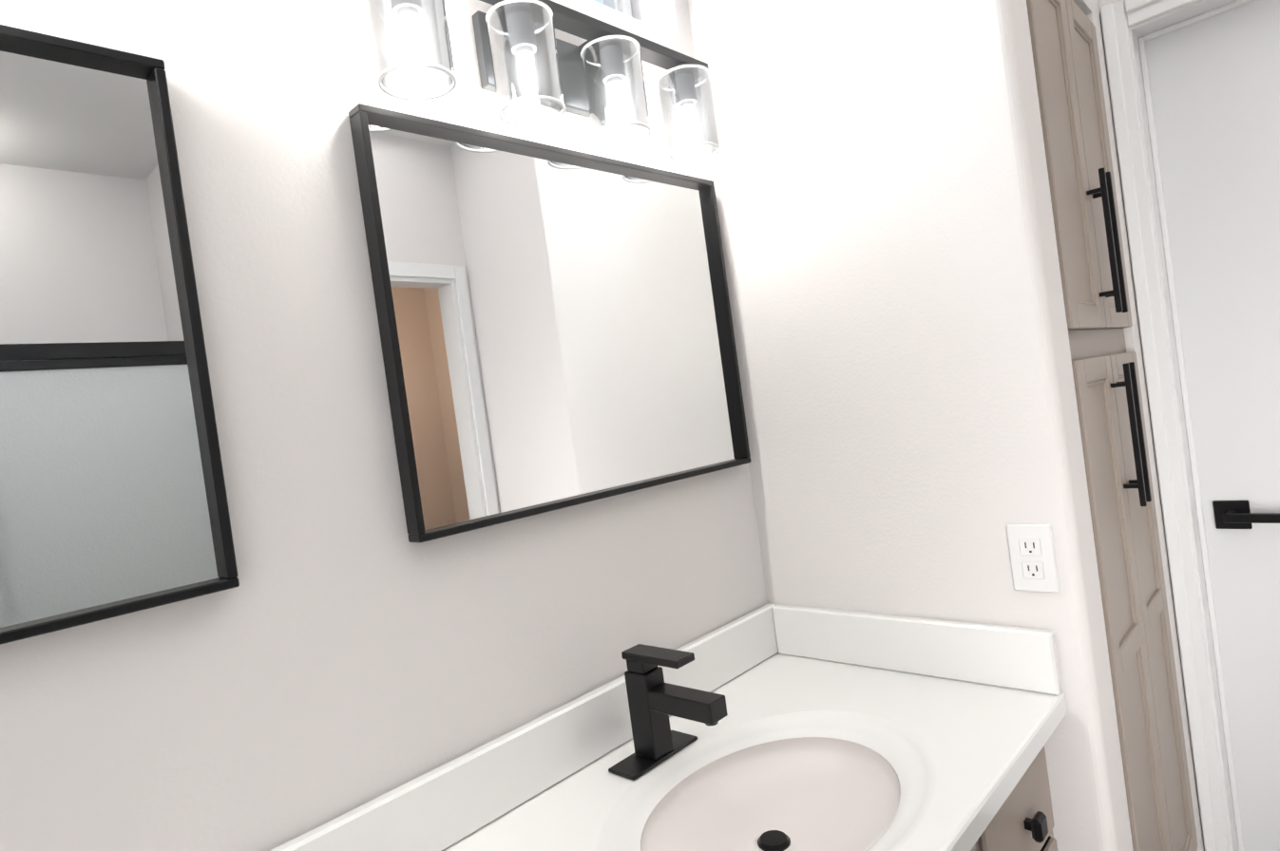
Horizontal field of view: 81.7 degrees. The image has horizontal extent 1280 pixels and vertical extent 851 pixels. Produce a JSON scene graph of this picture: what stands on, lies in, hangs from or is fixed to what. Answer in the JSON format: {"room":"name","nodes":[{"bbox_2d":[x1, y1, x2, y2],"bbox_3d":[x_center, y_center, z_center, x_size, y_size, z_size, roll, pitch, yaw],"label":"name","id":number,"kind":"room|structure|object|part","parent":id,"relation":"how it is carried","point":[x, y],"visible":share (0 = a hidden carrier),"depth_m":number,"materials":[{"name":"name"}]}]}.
{"room":"bathroom","nodes":[
{"label":"bathroom","id":0,"kind":"room"},
{"bbox_2d":[0,0,767,850],"bbox_3d":[-0.724,0.050,0.776,0.200,2.700,4.260,-7,1,44],"label":"wall","id":1,"kind":"structure","parent":0,"point":[344,646],"depth_m":0.95,"materials":[{"name":"white paint"}]},
{"bbox_2d":[0,23,239,645],"bbox_3d":[-0.776,-0.072,0.567,0.032,0.602,0.785,-7,1,44],"label":"mirror","id":2,"kind":"object","parent":1,"relation":"attached to","point":[113,501],"visible":0.98,"depth_m":0.78,"materials":[{"name":"black mirror"}]},
{"bbox_2d":[366,0,720,164],"bbox_3d":[-0.121,-0.592,1.241,0.128,0.185,0.724,-7,1,44],"label":"wall sconce","id":3,"kind":"object","parent":1,"relation":"attached to","point":[525,53],"visible":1,"depth_m":1.21,"materials":[{"name":"black"}]},
{"bbox_2d":[348,103,750,542],"bbox_3d":[-0.083,-0.177,1.299,0.032,0.602,0.785,-7,1,44],"label":"mirror","id":4,"kind":"object","parent":1,"relation":"attached to","point":[556,328],"visible":1,"depth_m":1.21,"materials":[{"name":"black mirror"}]},
{"bbox_2d":[604,0,632,17],"bbox_3d":[-0.961,-0.815,0.696,0.050,0.278,2.698,-7,1,44],"label":"window","id":5,"kind":"structure","parent":1,"relation":"attached to","point":[622,6],"depth_m":1.64,"materials":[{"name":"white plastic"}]},
{"bbox_2d":[687,0,1133,850],"bbox_3d":[0.481,-0.124,1.454,0.620,2.700,0.125,-7,1,44],"label":"wall","id":6,"kind":"structure","parent":0,"point":[881,182],"depth_m":1.35,"materials":[{"name":"white paint"}]},
{"bbox_2d":[1006,524,1059,593],"bbox_3d":[0.658,0.223,1.243,0.070,0.115,0.008,-7,1,44],"label":"electrical outlet","id":7,"kind":"object","parent":6,"relation":"attached to","point":[1032,559],"visible":1,"depth_m":1.24,"materials":[{"name":"white plastic"}]},
{"bbox_2d":[1073,0,1101,22],"bbox_3d":[0.782,-1.210,1.526,0.100,0.630,0.615,-7,1,44],"label":"wall","id":8,"kind":"structure","parent":0,"point":[1086,7],"depth_m":1.65,"materials":[{"name":"white paint"}]},
{"bbox_2d":[1086,12,1204,850],"bbox_3d":[1.144,0.100,1.738,0.100,2.070,0.085,-7,1,44],"label":"wall","id":9,"kind":"structure","parent":0,"point":[1132,338],"depth_m":1.71,"materials":[{"name":"white paint"}]},
{"bbox_2d":[1098,0,1204,849],"bbox_3d":[1.541,-0.267,1.451,2.170,2.700,0.120,-7,1,44],"label":"wall","id":10,"kind":"structure","parent":0,"point":[1102,3],"depth_m":1.73,"materials":[{"name":"white paint"}]},
{"bbox_2d":[1099,0,1255,850],"bbox_3d":[1.510,0.039,1.512,0.741,2.099,0.138,-7,1,44],"label":"door frame","id":11,"kind":"structure","parent":10,"relation":"attached to","point":[1118,18],"depth_m":1.71,"materials":[{"name":"white wood"}]},
{"bbox_2d":[1144,0,1279,850],"bbox_3d":[1.524,0.067,1.536,0.614,2.015,0.087,-7,1,44],"label":"door","id":12,"kind":"structure","parent":10,"relation":"in","point":[1214,83],"depth_m":1.69,"materials":[{"name":"white wood"}]},
{"bbox_3d":[1.384,0.205,1.666,0.151,0.066,0.053,-7,1,44],"label":"handle","id":13,"kind":"part","parent":12,"relation":"part of","materials":[{"name":"black metal"}]},
{"bbox_3d":[1.388,1.193,-0.286,4.500,0.100,5.620,-7,1,44],"label":"floor","id":14,"kind":"structure","parent":0,"visible":0},
{"bbox_2d":[269,603,1066,850],"bbox_3d":[-0.446,0.944,0.390,0.575,0.865,2.898,-7,1,44],"label":"bathroom vanity","id":15,"kind":"object","parent":14,"relation":"on","point":[839,731],"visible":0.98,"depth_m":1.16,"materials":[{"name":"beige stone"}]},
{"bbox_2d":[608,644,727,781],"bbox_3d":[0.055,0.445,1.161,0.179,0.175,0.156,-7,1,44],"label":"faucet","id":16,"kind":"object","parent":15,"relation":"on","point":[655,701],"visible":1,"depth_m":1.17,"materials":[{"name":"black metal"}]},
{"bbox_2d":[1026,0,1197,850],"bbox_3d":[0.765,0.154,1.679,0.648,2.066,0.524,-7,1,44],"label":"linen cabinet","id":17,"kind":"object","parent":14,"relation":"on","point":[1098,319],"visible":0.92,"depth_m":1.44,"materials":[{"name":"beige wood"}]}
]}

